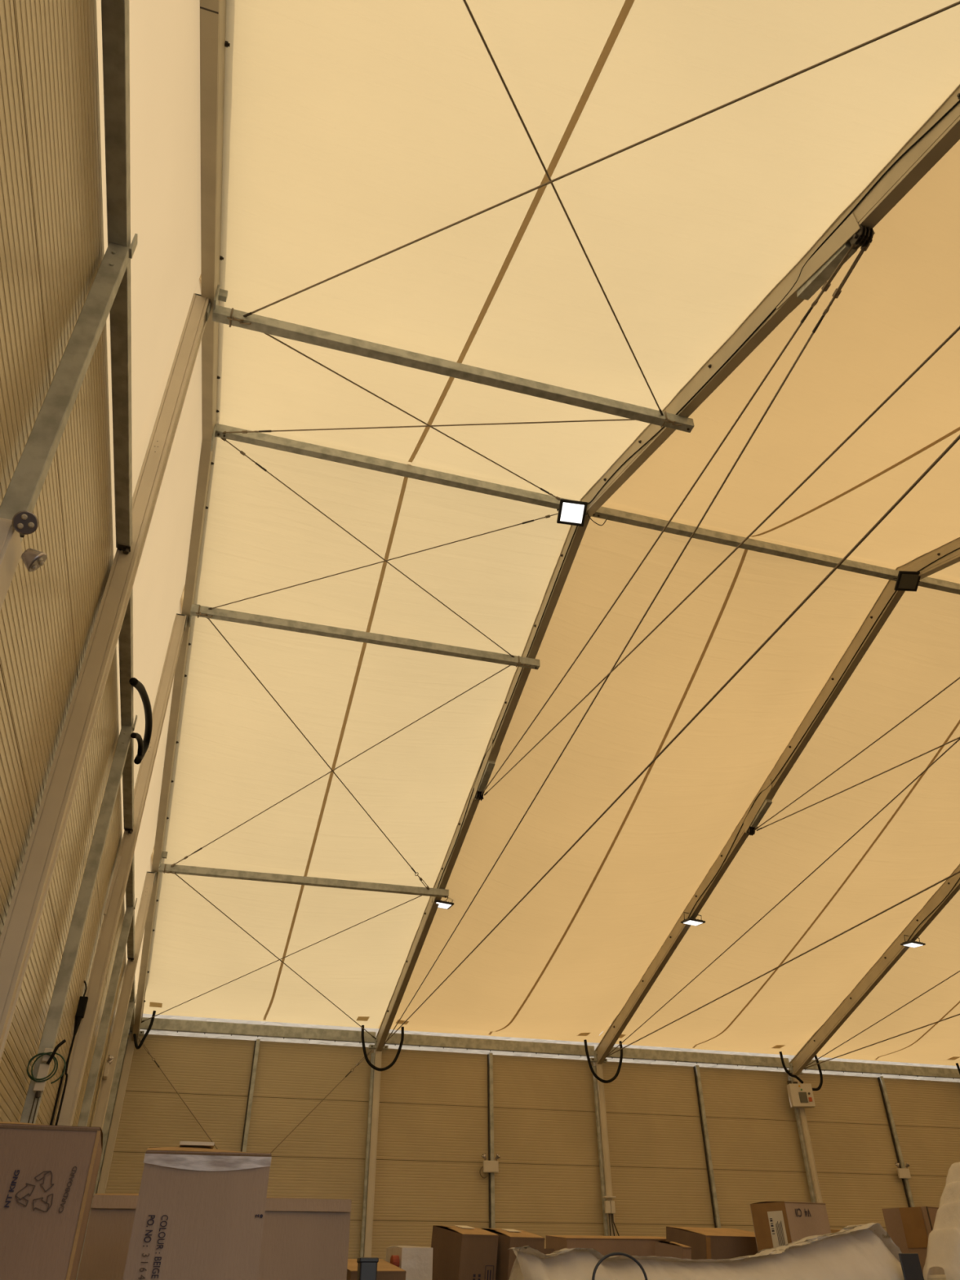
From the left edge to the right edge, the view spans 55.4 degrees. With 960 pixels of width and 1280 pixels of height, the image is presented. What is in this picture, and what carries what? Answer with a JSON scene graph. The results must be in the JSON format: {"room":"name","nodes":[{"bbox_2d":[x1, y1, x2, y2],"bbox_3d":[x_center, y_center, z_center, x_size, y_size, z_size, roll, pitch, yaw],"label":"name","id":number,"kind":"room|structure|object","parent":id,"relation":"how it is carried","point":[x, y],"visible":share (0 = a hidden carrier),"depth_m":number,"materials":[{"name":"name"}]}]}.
{"room":"warehouse tent","nodes":[
{"label":"warehouse tent","id":0,"kind":"room"},
{"bbox_2d":[0,0,126,1126],"bbox_3d":[-3.392,3.216,6.782,0.080,5.990,25.200,10,-37,-14],"label":"wall","id":1,"kind":"structure","parent":0,"point":[52,252],"depth_m":4.55,"materials":[{"name":"brown"}]},
{"bbox_2d":[0,511,47,610],"bbox_3d":[-1.696,-0.303,3.230,0.278,0.333,0.244,10,-37,-14],"label":"emergency light","id":2,"kind":"object","parent":1,"relation":"attached to","point":[23,522],"visible":1,"depth_m":3.23,"materials":[{"name":"white plastic"}]},
{"bbox_2d":[49,980,88,1125],"bbox_3d":[-4.017,4.777,8.347,0.186,3.278,0.090,-6,-36,8],"label":"connector","id":3,"kind":"object","parent":1,"relation":"attached to","point":[82,1002],"visible":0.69,"depth_m":8.96,"materials":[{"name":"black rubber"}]},
{"bbox_2d":[96,0,201,1003],"bbox_3d":[-3.377,-0.656,9.602,0.221,5.168,25.000,10,-37,-14],"label":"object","id":4,"kind":"structure","parent":0,"point":[165,140],"depth_m":6.66,"materials":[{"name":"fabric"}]},
{"bbox_2d":[105,1034,959,1261],"bbox_3d":[7.341,12.748,20.078,30.100,5.990,0.080,10,-37,-14],"label":"wall","id":5,"kind":"structure","parent":0,"point":[433,1134],"depth_m":19.25,"materials":[{"name":"brown"}]},
{"bbox_2d":[140,1013,959,1082],"bbox_3d":[7.358,10.185,21.987,30.000,0.580,0.012,10,-37,-14],"label":"metal beam","id":6,"kind":"structure","parent":5,"relation":"attached to","point":[148,1015],"depth_m":20.36,"materials":[{"name":"metal"}]},
{"bbox_2d":[142,0,959,1028],"bbox_3d":[-0.984,-0.699,10.531,5.030,3.947,25.040,10,-37,-14],"label":"ceiling","id":7,"kind":"structure","parent":0,"point":[355,132],"depth_m":8.83,"materials":[{"name":"fabric"}]},
{"bbox_2d":[133,1001,162,1048],"bbox_3d":[-6.592,7.576,17.951,0.527,0.861,0.305,10,-37,-14],"label":"air hose","id":8,"kind":"object","parent":7,"relation":"hanging from","point":[151,1004],"visible":0.79,"depth_m":17.91,"materials":[{"name":"black rubber"}]},
{"bbox_2d":[356,1016,408,1071],"bbox_3d":[-2.054,8.438,19.055,1.090,1.022,0.260,10,-37,-14],"label":"air hose","id":9,"kind":"object","parent":7,"relation":"hanging from","point":[359,1018],"visible":0.99,"depth_m":18.96,"materials":[{"name":"black rubber"}]},
{"bbox_2d":[377,139,959,1042],"bbox_3d":[3.815,0.158,11.707,5.000,4.027,25.040,10,-37,-14],"label":"ceiling","id":10,"kind":"structure","parent":0,"point":[565,962],"depth_m":13.58,"materials":[{"name":"beige fabric"}]},
{"bbox_2d":[577,1032,625,1083],"bbox_3d":[2.731,9.264,20.249,1.090,1.017,0.260,10,-37,-14],"label":"air hose","id":11,"kind":"object","parent":10,"relation":"hanging from","point":[621,1036],"visible":0.96,"depth_m":20.13,"materials":[{"name":"black rubber"}]},
{"bbox_2d":[594,561,959,1066],"bbox_3d":[10.992,1.376,13.514,10.000,3.920,25.040,10,-37,-14],"label":"ceiling","id":12,"kind":"structure","parent":0,"point":[913,844],"depth_m":17.55,"materials":[{"name":"beige fabric"}]},
{"bbox_3d":[11.050,8.207,8.569,58.000,0.200,52.000,10,-37,-14],"label":"floor","id":13,"kind":"structure","parent":0,"visible":0},
{"bbox_2d":[0,1121,102,1279],"bbox_3d":[-1.523,2.535,2.550,0.439,2.104,0.608,10,-37,-15],"label":"cardboard box","id":14,"kind":"object","parent":13,"relation":"on","point":[48,1173],"visible":1,"depth_m":2.83,"materials":[{"name":"brown"}]},
{"bbox_2d":[0,233,137,542],"bbox_3d":[-1.819,0.376,2.971,0.112,6.100,0.078,10,-37,-14],"label":"metal beam","id":15,"kind":"structure","parent":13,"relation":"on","point":[25,486],"depth_m":4.01,"materials":[{"name":"metal"}]},
{"bbox_2d":[19,715,137,1124],"bbox_3d":[-3.271,3.189,6.841,0.112,6.100,0.078,10,-37,-14],"label":"post","id":16,"kind":"object","parent":13,"relation":"on","point":[49,1036],"visible":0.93,"depth_m":7.48,"materials":[{"name":"metal"}]},
{"bbox_2d":[26,1039,66,1123],"bbox_3d":[-3.195,3.837,6.269,0.269,2.064,0.098,10,-37,-14],"label":"junction box","id":17,"kind":"object","parent":16,"relation":"attached to","point":[43,1069],"depth_m":6.73,"materials":[{"name":"white plastic"}]},
{"bbox_2d":[0,293,210,1062],"bbox_3d":[-2.538,0.490,5.853,0.156,9.304,0.202,10,-37,-14],"label":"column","id":18,"kind":"structure","parent":13,"relation":"on","point":[20,926],"depth_m":5.82,"materials":[{"name":"metal"}]},
{"bbox_2d":[101,0,132,554],"bbox_3d":[-1.856,-2.018,4.703,0.100,0.130,4.860,10,-37,-14],"label":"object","id":19,"kind":"structure","parent":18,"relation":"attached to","point":[114,13],"depth_m":4.57,"materials":[{"name":"metal"}]},
{"bbox_2d":[118,586,133,833],"bbox_3d":[-3.308,0.795,8.573,0.100,0.130,4.860,10,-37,-14],"label":"rail","id":20,"kind":"object","parent":18,"relation":"attached to","point":[126,636],"visible":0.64,"depth_m":8.19,"materials":[{"name":"metal"}]},
{"bbox_2d":[128,677,152,764],"bbox_3d":[-3.169,0.694,8.561,0.099,0.523,1.738,9,-37,-13],"label":"air hose","id":21,"kind":"object","parent":20,"relation":"attached to","point":[143,744],"visible":1,"depth_m":8.88,"materials":[{"name":"black rubber"}]},
{"bbox_2d":[75,994,137,1279],"bbox_3d":[-6.173,8.816,14.582,0.112,6.100,0.078,10,-37,-14],"label":"post","id":22,"kind":"object","parent":13,"relation":"on","point":[131,1006],"visible":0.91,"depth_m":15.47,"materials":[{"name":"metal"}]},
{"bbox_2d":[77,897,137,1126],"bbox_3d":[-4.722,6.003,10.711,0.112,6.100,0.078,10,-37,-14],"label":"post","id":23,"kind":"object","parent":13,"relation":"on","point":[98,1052],"visible":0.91,"depth_m":11.55,"materials":[{"name":"metal"}]},
{"bbox_2d":[95,1030,144,1193],"bbox_3d":[-6.845,10.129,16.422,0.400,6.140,0.272,10,-37,-14],"label":"column","id":24,"kind":"structure","parent":13,"relation":"on","point":[117,1110],"depth_m":17.20,"materials":[{"name":"metal"}]},
{"bbox_2d":[131,0,230,1043],"bbox_3d":[-3.200,-0.846,9.807,0.206,4.622,24.840,10,-37,-14],"label":"rafter","id":25,"kind":"object","parent":24,"relation":"on","point":[213,43],"visible":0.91,"depth_m":9.02,"materials":[{"name":"beige metal"}]},
{"bbox_2d":[158,863,448,897],"bbox_3d":[-2.928,4.135,15.680,4.935,0.180,0.100,10,-37,-14],"label":"purlin","id":26,"kind":"object","parent":25,"relation":"attached to","point":[180,869],"visible":1,"depth_m":15.61,"materials":[{"name":"metal"}]},
{"bbox_2d":[174,873,376,1039],"bbox_3d":[-3.667,6.068,17.150,0.028,1.381,6.691,-16,-39,21],"label":"wire","id":27,"kind":"object","parent":26,"relation":"attached to","point":[175,873],"visible":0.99,"depth_m":16.84,"materials":[{"name":"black metal"}]},
{"bbox_2d":[141,895,422,1022],"bbox_3d":[-3.809,6.021,17.163,6.782,1.408,0.027,-19,-40,24],"label":"wire","id":28,"kind":"object","parent":26,"relation":"attached to","point":[420,895],"visible":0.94,"depth_m":17.11,"materials":[{"name":"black metal"}]},
{"bbox_2d":[215,423,568,509],"bbox_3d":[-0.921,-2.139,11.601,4.758,0.145,0.100,10,-37,-14],"label":"purlin","id":29,"kind":"object","parent":25,"relation":"attached to","point":[260,439],"visible":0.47,"depth_m":11.50,"materials":[{"name":"metal"}]},
{"bbox_2d":[220,437,514,657],"bbox_3d":[-1.319,-1.094,12.198,5.138,0.958,0.055,29,-45,-34],"label":"wire","id":30,"kind":"object","parent":29,"relation":"attached to","point":[242,452],"visible":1,"depth_m":11.97,"materials":[{"name":"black metal"}]},
{"bbox_2d":[208,513,558,609],"bbox_3d":[-1.221,-1.059,12.197,5.085,1.018,0.055,-6,-36,8],"label":"wire","id":31,"kind":"object","parent":29,"relation":"attached to","point":[546,516],"visible":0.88,"depth_m":12.19,"materials":[{"name":"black metal"}]},
{"bbox_2d":[264,333,560,500],"bbox_3d":[-0.493,-2.370,10.348,0.060,1.072,5.080,-30,-45,34],"label":"wire","id":32,"kind":"object","parent":29,"relation":"attached to","point":[268,335],"visible":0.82,"depth_m":10.01,"materials":[{"name":"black metal"}]},
{"bbox_2d":[222,418,635,434],"bbox_3d":[-0.623,-2.410,10.342,5.230,1.012,0.058,-7,-36,9],"label":"wire","id":33,"kind":"object","parent":29,"relation":"attached to","point":[242,431],"visible":0.95,"depth_m":10.34,"materials":[{"name":"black metal"}]},
{"bbox_2d":[212,305,694,432],"bbox_3d":[-0.115,-2.656,9.101,4.935,0.180,0.100,10,-37,-14],"label":"purlin","id":34,"kind":"object","parent":25,"relation":"attached to","point":[260,323],"visible":1,"depth_m":9.00,"materials":[{"name":"metal"}]},
{"bbox_2d":[462,0,663,415],"bbox_3d":[0.471,-3.478,6.727,0.027,1.561,6.742,-16,-39,21],"label":"wire","id":35,"kind":"object","parent":34,"relation":"attached to","point":[464,1],"visible":1,"depth_m":6.83,"materials":[{"name":"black metal"}]},
{"bbox_2d":[243,0,959,316],"bbox_3d":[0.629,-3.426,6.748,6.694,1.502,0.028,-19,-40,24],"label":"wire","id":36,"kind":"object","parent":34,"relation":"attached to","point":[957,3],"visible":0.98,"depth_m":6.43,"materials":[{"name":"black metal"}]},
{"bbox_2d":[54,613,187,1125],"bbox_3d":[-3.989,3.303,9.723,0.156,9.304,0.202,10,-37,-14],"label":"column","id":37,"kind":"structure","parent":13,"relation":"on","point":[77,1065],"depth_m":9.98,"materials":[{"name":"metal"}]},
{"bbox_2d":[102,855,121,915],"bbox_3d":[-4.014,2.674,9.992,0.045,0.665,0.020,10,-37,-14],"label":"duct","id":38,"kind":"object","parent":37,"relation":"attached to","point":[119,856],"visible":1,"depth_m":9.98,"materials":[{"name":"white plastic"}]},
{"bbox_2d":[125,853,134,961],"bbox_3d":[-4.759,3.609,12.443,0.100,0.130,4.860,10,-37,-14],"label":"rail","id":39,"kind":"object","parent":37,"relation":"attached to","point":[130,889],"visible":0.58,"depth_m":12.32,"materials":[{"name":"metal"}]},
{"bbox_2d":[91,871,156,1129],"bbox_3d":[-5.435,6.800,13.098,0.156,7.617,0.202,10,-37,-14],"label":"column","id":40,"kind":"structure","parent":13,"relation":"on","point":[150,877],"depth_m":13.91,"materials":[{"name":"metal"}]},
{"bbox_2d":[102,1054,113,1079],"bbox_3d":[-5.390,6.208,13.289,0.094,0.292,0.346,10,-37,-14],"label":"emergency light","id":41,"kind":"object","parent":40,"relation":"attached to","point":[110,1058],"visible":1,"depth_m":13.19,"materials":[{"name":"white plastic"}]},
{"bbox_2d":[128,977,135,1031],"bbox_3d":[-6.196,6.394,16.275,0.100,0.130,4.760,10,-37,-14],"label":"rail","id":42,"kind":"object","parent":40,"relation":"attached to","point":[132,997],"visible":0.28,"depth_m":16.54,"materials":[{"name":"metal"}]},
{"bbox_2d":[122,1141,271,1279],"bbox_3d":[-1.090,2.914,3.094,0.473,2.122,0.430,9,-37,-13],"label":"cardboard box","id":43,"kind":"object","parent":13,"relation":"on","point":[200,1211],"visible":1,"depth_m":3.41,"materials":[{"name":"cardboard"}]},
{"bbox_2d":[76,1193,351,1279],"bbox_3d":[-1.335,3.745,4.187,1.254,2.061,0.620,10,-37,-14],"label":"cardboard box","id":44,"kind":"object","parent":13,"relation":"on","point":[303,1238],"visible":0.56,"depth_m":4.49,"materials":[{"name":"cardboard"}]},
{"bbox_2d":[240,1039,260,1151],"bbox_3d":[-4.546,10.635,17.027,0.095,6.000,0.100,10,-37,-14],"label":"wall post","id":45,"kind":"object","parent":13,"relation":"on","point":[243,1148],"visible":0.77,"depth_m":18.13,"materials":[{"name":"metal"}]},
{"bbox_2d":[356,1257,378,1279],"bbox_3d":[-0.765,5.004,5.756,0.132,1.853,0.112,10,-37,-14],"label":"post","id":46,"kind":"object","parent":13,"relation":"on","point":[366,1266],"visible":1,"depth_m":6.23,"materials":[{"name":"grey"}]},
{"bbox_2d":[360,1037,388,1257],"bbox_3d":[-2.127,10.942,17.600,0.400,6.140,0.272,10,-37,-14],"label":"column","id":47,"kind":"structure","parent":13,"relation":"on","point":[375,1078],"depth_m":18.07,"materials":[{"name":"metal"}]},
{"bbox_2d":[137,1038,217,1149],"bbox_3d":[-4.491,10.230,17.233,4.755,4.915,0.048,10,-37,-14],"label":"wire","id":48,"kind":"object","parent":47,"relation":"attached to","point":[148,1051],"visible":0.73,"depth_m":17.79,"materials":[{"name":"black metal"}]},
{"bbox_2d":[140,1017,376,1043],"bbox_3d":[-4.550,8.055,18.831,4.860,0.235,0.110,10,-37,-14],"label":"beam","id":49,"kind":"structure","parent":47,"relation":"attached to","point":[161,1024],"depth_m":18.78,"materials":[{"name":"metal"}]},
{"bbox_2d":[270,1050,371,1153],"bbox_3d":[-4.496,10.229,17.232,4.676,4.915,0.048,10,-37,-14],"label":"wire","id":50,"kind":"object","parent":47,"relation":"attached to","point":[367,1054],"visible":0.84,"depth_m":18.47,"materials":[{"name":"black metal"}]},
{"bbox_2d":[385,1032,594,1057],"bbox_3d":[0.235,8.879,20.026,4.860,0.235,0.110,10,-37,-14],"label":"beam","id":51,"kind":"structure","parent":47,"relation":"attached to","point":[416,1040],"depth_m":19.98,"materials":[{"name":"metal"}]},
{"bbox_2d":[383,232,875,1046],"bbox_3d":[0.500,2.701,13.144,0.061,2.299,17.493,10,-37,-14],"label":"cable","id":52,"kind":"object","parent":47,"relation":"attached to","point":[837,292],"visible":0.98,"depth_m":9.07,"materials":[{"name":"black metal"}]},
{"bbox_2d":[376,84,959,1051],"bbox_3d":[1.422,-0.067,10.974,0.156,4.509,24.840,10,-37,-14],"label":"rafter","id":53,"kind":"object","parent":47,"relation":"on","point":[856,229],"visible":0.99,"depth_m":8.81,"materials":[{"name":"beige metal"}]},
{"bbox_2d":[190,604,540,669],"bbox_3d":[-1.497,-0.021,12.817,4.935,0.180,0.100,10,-37,-14],"label":"purlin","id":54,"kind":"object","parent":53,"relation":"attached to","point":[217,613],"visible":1,"depth_m":12.74,"materials":[{"name":"metal"}]},
{"bbox_2d":[206,617,429,889],"bbox_3d":[-2.303,2.033,14.237,0.058,1.639,6.690,-16,-39,20],"label":"wire","id":55,"kind":"object","parent":54,"relation":"attached to","point":[217,629],"visible":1,"depth_m":13.93,"materials":[{"name":"silver metal"}]},
{"bbox_2d":[170,665,511,866],"bbox_3d":[-2.300,2.028,14.229,6.690,1.759,0.062,-20,-40,25],"label":"wire","id":56,"kind":"object","parent":54,"relation":"attached to","point":[201,848],"visible":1,"depth_m":14.20,"materials":[{"name":"silver metal"}]},
{"bbox_2d":[431,897,453,909],"bbox_3d":[-0.688,4.748,16.668,0.398,0.220,0.324,12,-38,-17],"label":"floodlight","id":57,"kind":"object","parent":53,"relation":"attached to","point":[443,904],"visible":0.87,"depth_m":16.55,"materials":[{"name":"black"}]},
{"bbox_2d":[556,498,587,526],"bbox_3d":[1.203,-1.688,11.967,0.395,0.295,0.273,4,-36,-6],"label":"floodlight","id":58,"kind":"object","parent":53,"relation":"attached to","point":[571,512],"visible":1,"depth_m":11.93,"materials":[{"name":"black"}]},
{"bbox_2d":[480,244,857,795],"bbox_3d":[1.490,-0.303,10.919,0.059,0.093,10.090,10,-37,-14],"label":"cable","id":59,"kind":"object","parent":53,"relation":"attached to","point":[825,286],"visible":0.91,"depth_m":8.78,"materials":[{"name":"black metal"}]},
{"bbox_2d":[437,99,959,888],"bbox_3d":[1.576,-0.926,10.688,0.014,2.922,16.504,10,-37,-14],"label":"lead","id":60,"kind":"object","parent":53,"relation":"attached to","point":[958,101],"visible":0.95,"depth_m":8.84,"materials":[{"name":"black rubber"}]},
{"bbox_2d":[484,325,959,795],"bbox_3d":[2.563,-1.252,7.483,0.028,2.595,17.104,10,-37,-14],"label":"cable","id":61,"kind":"object","parent":53,"relation":"attached to","point":[957,329],"visible":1,"depth_m":7.76,"materials":[{"name":"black metal"}]},
{"bbox_2d":[591,506,898,581],"bbox_3d":[3.803,-1.325,12.781,4.886,0.145,0.100,10,-37,-14],"label":"purlin","id":62,"kind":"object","parent":53,"relation":"attached to","point":[603,513],"visible":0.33,"depth_m":12.70,"materials":[{"name":"metal"}]},
{"bbox_2d":[384,434,959,1043],"bbox_3d":[1.496,1.642,9.759,0.028,0.065,24.500,10,-37,-14],"label":"cable","id":63,"kind":"object","parent":47,"relation":"attached to","point":[957,438],"visible":1,"depth_m":7.74,"materials":[{"name":"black metal"}]},
{"bbox_2d":[346,1258,406,1279],"bbox_3d":[-0.899,5.635,6.660,0.418,1.893,1.102,10,-37,-14],"label":"cardboard box","id":64,"kind":"object","parent":13,"relation":"on","point":[386,1270],"visible":0.48,"depth_m":6.76,"materials":[{"name":"cardboard"}]},
{"bbox_2d":[386,1245,432,1279],"bbox_3d":[-0.606,5.771,6.925,0.311,1.979,0.521,12,-38,-17],"label":"cardboard box","id":65,"kind":"object","parent":13,"relation":"on","point":[417,1261],"visible":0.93,"depth_m":7.25,"materials":[{"name":"white"}]},
{"bbox_2d":[431,1225,498,1279],"bbox_3d":[-0.220,6.086,7.513,0.371,2.153,0.860,20,-41,-26],"label":"cardboard box","id":66,"kind":"object","parent":13,"relation":"on","point":[460,1252],"visible":0.98,"depth_m":7.77,"materials":[{"name":"brown"}]},
{"bbox_2d":[472,1265,493,1279],"bbox_3d":[0.021,5.425,7.651,0.200,0.322,0.004,20,-31,-26],"label":"print","id":67,"kind":"object","parent":66,"relation":"attached to","point":[479,1272],"depth_m":7.70,"materials":[{"name":"black"}]},
{"bbox_2d":[487,1053,495,1228],"bbox_3d":[0.238,11.459,18.223,0.095,6.000,0.100,10,-37,-14],"label":"wall post","id":68,"kind":"object","parent":13,"relation":"on","point":[490,1056],"visible":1,"depth_m":19.02,"materials":[{"name":"metal"}]},
{"bbox_2d":[480,1153,500,1177],"bbox_3d":[0.211,10.703,18.621,0.418,0.437,0.161,10,-37,-14],"label":"emergency light","id":69,"kind":"object","parent":68,"relation":"attached to","point":[489,1166],"depth_m":18.59,"materials":[{"name":"white plastic"}]},
{"bbox_2d":[480,1227,545,1279],"bbox_3d":[0.187,6.164,7.612,0.367,2.137,0.858,20,-41,-26],"label":"cardboard box","id":70,"kind":"object","parent":13,"relation":"on","point":[507,1238],"visible":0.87,"depth_m":7.86,"materials":[{"name":"cardboard"}]},
{"bbox_2d":[590,1051,615,1235],"bbox_3d":[2.658,11.767,18.795,0.400,6.140,0.272,10,-37,-14],"label":"column","id":71,"kind":"structure","parent":13,"relation":"on","point":[598,1086],"depth_m":19.50,"materials":[{"name":"metal"}]},
{"bbox_2d":[602,1195,619,1235],"bbox_3d":[2.732,12.109,18.383,0.392,1.590,0.112,10,-37,-14],"label":"junction box","id":72,"kind":"object","parent":71,"relation":"attached to","point":[609,1206],"visible":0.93,"depth_m":18.68,"materials":[{"name":"white plastic"}]},
{"bbox_2d":[606,1047,790,1068],"bbox_3d":[5.020,9.703,21.221,4.860,0.235,0.110,10,-37,-14],"label":"beam","id":73,"kind":"structure","parent":71,"relation":"attached to","point":[628,1053],"depth_m":21.20,"materials":[{"name":"metal"}]},
{"bbox_2d":[594,537,959,1064],"bbox_3d":[6.206,0.757,12.169,0.156,4.509,24.840,10,-37,-14],"label":"rafter","id":74,"kind":"object","parent":71,"relation":"on","point":[763,802],"visible":0.96,"depth_m":15.49,"materials":[{"name":"beige metal"}]},
{"bbox_2d":[680,911,705,925],"bbox_3d":[4.087,5.355,17.590,0.398,0.223,0.323,12,-38,-17],"label":"floodlight","id":75,"kind":"object","parent":74,"relation":"attached to","point":[693,922],"visible":0.98,"depth_m":17.48,"materials":[{"name":"black"}]},
{"bbox_2d":[687,547,959,918],"bbox_3d":[6.361,-0.101,11.883,0.014,2.922,16.504,10,-37,-14],"label":"lead","id":76,"kind":"object","parent":74,"relation":"attached to","point":[958,548],"visible":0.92,"depth_m":14.73,"materials":[{"name":"black rubber"}]},
{"bbox_2d":[753,676,959,831],"bbox_3d":[6.274,0.521,12.114,0.059,0.093,10.090,10,-37,-14],"label":"cable","id":77,"kind":"object","parent":74,"relation":"attached to","point":[956,680],"visible":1,"depth_m":13.61,"materials":[{"name":"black metal"}]},
{"bbox_2d":[756,737,959,831],"bbox_3d":[7.348,-0.427,8.678,0.028,2.595,17.104,10,-37,-14],"label":"cable","id":78,"kind":"object","parent":74,"relation":"attached to","point":[957,737],"visible":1,"depth_m":13.54,"materials":[{"name":"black metal"}]},
{"bbox_2d":[892,570,920,591],"bbox_3d":[6.100,-0.881,13.073,0.365,0.272,0.265,3,-36,-4],"label":"floodlight","id":79,"kind":"object","parent":74,"relation":"attached to","point":[906,580],"visible":1,"depth_m":13.02,"materials":[{"name":"black"}]},
{"bbox_2d":[918,576,959,594],"bbox_3d":[8.587,-0.501,13.976,4.886,0.145,0.100,10,-37,-14],"label":"purlin","id":80,"kind":"object","parent":74,"relation":"attached to","point":[926,582],"visible":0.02,"depth_m":13.49,"materials":[{"name":"metal"}]},
{"bbox_2d":[606,870,959,1057],"bbox_3d":[6.281,2.466,10.954,0.028,0.065,24.500,10,-37,-14],"label":"cable","id":81,"kind":"object","parent":71,"relation":"attached to","point":[958,872],"visible":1,"depth_m":14.15,"materials":[{"name":"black metal"}]},
{"bbox_2d":[608,738,959,1054],"bbox_3d":[5.284,3.525,14.339,0.061,2.299,17.493,10,-37,-14],"label":"cable","id":82,"kind":"object","parent":71,"relation":"attached to","point":[953,744],"visible":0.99,"depth_m":14.55,"materials":[{"name":"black metal"}]},
{"bbox_2d":[546,1235,666,1256],"bbox_3d":[1.378,7.179,9.055,1.284,2.169,0.787,10,-37,-14],"label":"cardboard box","id":83,"kind":"object","parent":13,"relation":"on","point":[639,1246],"visible":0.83,"depth_m":9.33,"materials":[{"name":"cardboard"}]},
{"bbox_2d":[654,1240,691,1259],"bbox_3d":[1.664,6.462,7.965,0.651,2.048,0.142,-29,-45,34],"label":"cardboard box","id":84,"kind":"object","parent":13,"relation":"on","point":[663,1248],"visible":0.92,"depth_m":8.38,"materials":[{"name":"cardboard"}]},
{"bbox_2d":[693,1065,720,1227],"bbox_3d":[5.023,12.283,19.418,0.095,6.000,0.100,10,-37,-14],"label":"wall post","id":85,"kind":"object","parent":13,"relation":"on","point":[696,1069],"visible":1,"depth_m":20.16,"materials":[{"name":"metal"}]},
{"bbox_2d":[666,1226,757,1259],"bbox_3d":[2.317,6.867,8.667,0.875,2.206,0.966,18,-40,-23],"label":"cardboard box","id":86,"kind":"object","parent":13,"relation":"on","point":[713,1243],"visible":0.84,"depth_m":8.87,"materials":[{"name":"cardboard"}]},
{"bbox_2d":[507,1222,924,1279],"bbox_3d":[1.675,5.046,6.020,2.970,2.061,0.829,10,-37,-14],"label":"wrapped bundle","id":87,"kind":"object","parent":13,"relation":"on","point":[867,1251],"visible":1,"depth_m":6.36,"materials":[{"name":"white plastic"}]},
{"bbox_2d":[750,1201,831,1252],"bbox_3d":[3.019,6.431,8.209,0.744,2.366,0.392,27,-44,-35],"label":"cardboard box","id":88,"kind":"object","parent":13,"relation":"on","point":[775,1224],"visible":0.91,"depth_m":8.60,"materials":[{"name":"cardboard"}]},
{"bbox_2d":[784,1062,822,1203],"bbox_3d":[7.442,12.591,19.990,0.400,6.140,0.272,10,-37,-14],"label":"column","id":89,"kind":"structure","parent":13,"relation":"on","point":[800,1114],"depth_m":20.67,"materials":[{"name":"metal"}]},
{"bbox_2d":[786,1080,815,1107],"bbox_3d":[7.436,10.521,21.207,0.520,0.560,0.220,1,-36,-3],"label":"control box","id":90,"kind":"object","parent":89,"relation":"attached to","point":[800,1095],"visible":1,"depth_m":21.11,"materials":[{"name":"white plastic"}]},
{"bbox_2d":[771,1044,804,1084],"bbox_3d":[7.232,9.953,21.436,0.619,0.798,0.260,10,-37,-14],"label":"air hose","id":91,"kind":"object","parent":90,"relation":"on","point":[801,1081],"visible":1,"depth_m":21.32,"materials":[{"name":"black rubber"}]},
{"bbox_2d":[798,1092,808,1102],"bbox_3d":[7.451,10.538,21.077,0.180,0.220,0.012,1,-36,-3],"label":"grille","id":92,"kind":"object","parent":90,"relation":"attached to","point":[802,1096],"depth_m":21.07,"materials":[{"name":"grey"}]},
{"bbox_2d":[789,864,959,1075],"bbox_3d":[10.991,1.581,13.364,0.156,4.509,24.840,10,-37,-14],"label":"rafter","id":93,"kind":"object","parent":89,"relation":"on","point":[895,952],"visible":1,"depth_m":19.52,"materials":[{"name":"beige metal"}]},
{"bbox_2d":[900,934,925,947],"bbox_3d":[8.872,6.180,18.785,0.398,0.223,0.323,12,-38,-17],"label":"floodlight","id":94,"kind":"object","parent":93,"relation":"attached to","point":[912,944],"visible":1,"depth_m":18.69,"materials":[{"name":"black"}]},
{"bbox_2d":[791,1058,959,1079],"bbox_3d":[9.804,10.527,22.416,4.860,0.235,0.110,10,-37,-14],"label":"beam","id":95,"kind":"structure","parent":89,"relation":"attached to","point":[837,1066],"depth_m":22.41,"materials":[{"name":"metal"}]},
{"bbox_2d":[804,1013,959,1068],"bbox_3d":[11.066,3.291,12.149,0.028,0.065,24.500,10,-37,-14],"label":"cable","id":96,"kind":"object","parent":89,"relation":"attached to","point":[957,1014],"visible":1,"depth_m":19.06,"materials":[{"name":"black metal"}]},
{"bbox_2d":[805,970,959,1066],"bbox_3d":[10.069,4.349,15.534,0.061,2.299,17.493,10,-37,-14],"label":"cable","id":97,"kind":"object","parent":89,"relation":"attached to","point":[958,971],"visible":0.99,"depth_m":19.20,"materials":[{"name":"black metal"}]},
{"bbox_2d":[877,1075,915,1207],"bbox_3d":[9.808,13.108,20.613,0.095,6.000,0.100,10,-37,-14],"label":"wall post","id":98,"kind":"object","parent":13,"relation":"on","point":[881,1081],"visible":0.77,"depth_m":21.58,"materials":[{"name":"metal"}]},
{"bbox_2d":[894,1162,911,1178],"bbox_3d":[9.765,12.217,21.073,0.384,0.324,0.104,10,-37,-14],"label":"emergency light","id":99,"kind":"object","parent":98,"relation":"attached to","point":[903,1173],"visible":1,"depth_m":21.04,"materials":[{"name":"white plastic"}]},
{"bbox_2d":[882,1206,938,1274],"bbox_3d":[4.637,6.987,9.002,0.585,2.364,0.509,25,-42,-31],"label":"cardboard box","id":100,"kind":"object","parent":13,"relation":"on","point":[909,1228],"visible":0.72,"depth_m":9.40,"materials":[{"name":"brown"}]},
{"bbox_2d":[923,1161,959,1279],"bbox_3d":[4.455,5.843,7.627,1.326,2.616,0.564,10,-37,-14],"label":"plastic bag","id":101,"kind":"object","parent":13,"relation":"on","point":[942,1262],"visible":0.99,"depth_m":7.96,"materials":[{"name":"white plastic"}]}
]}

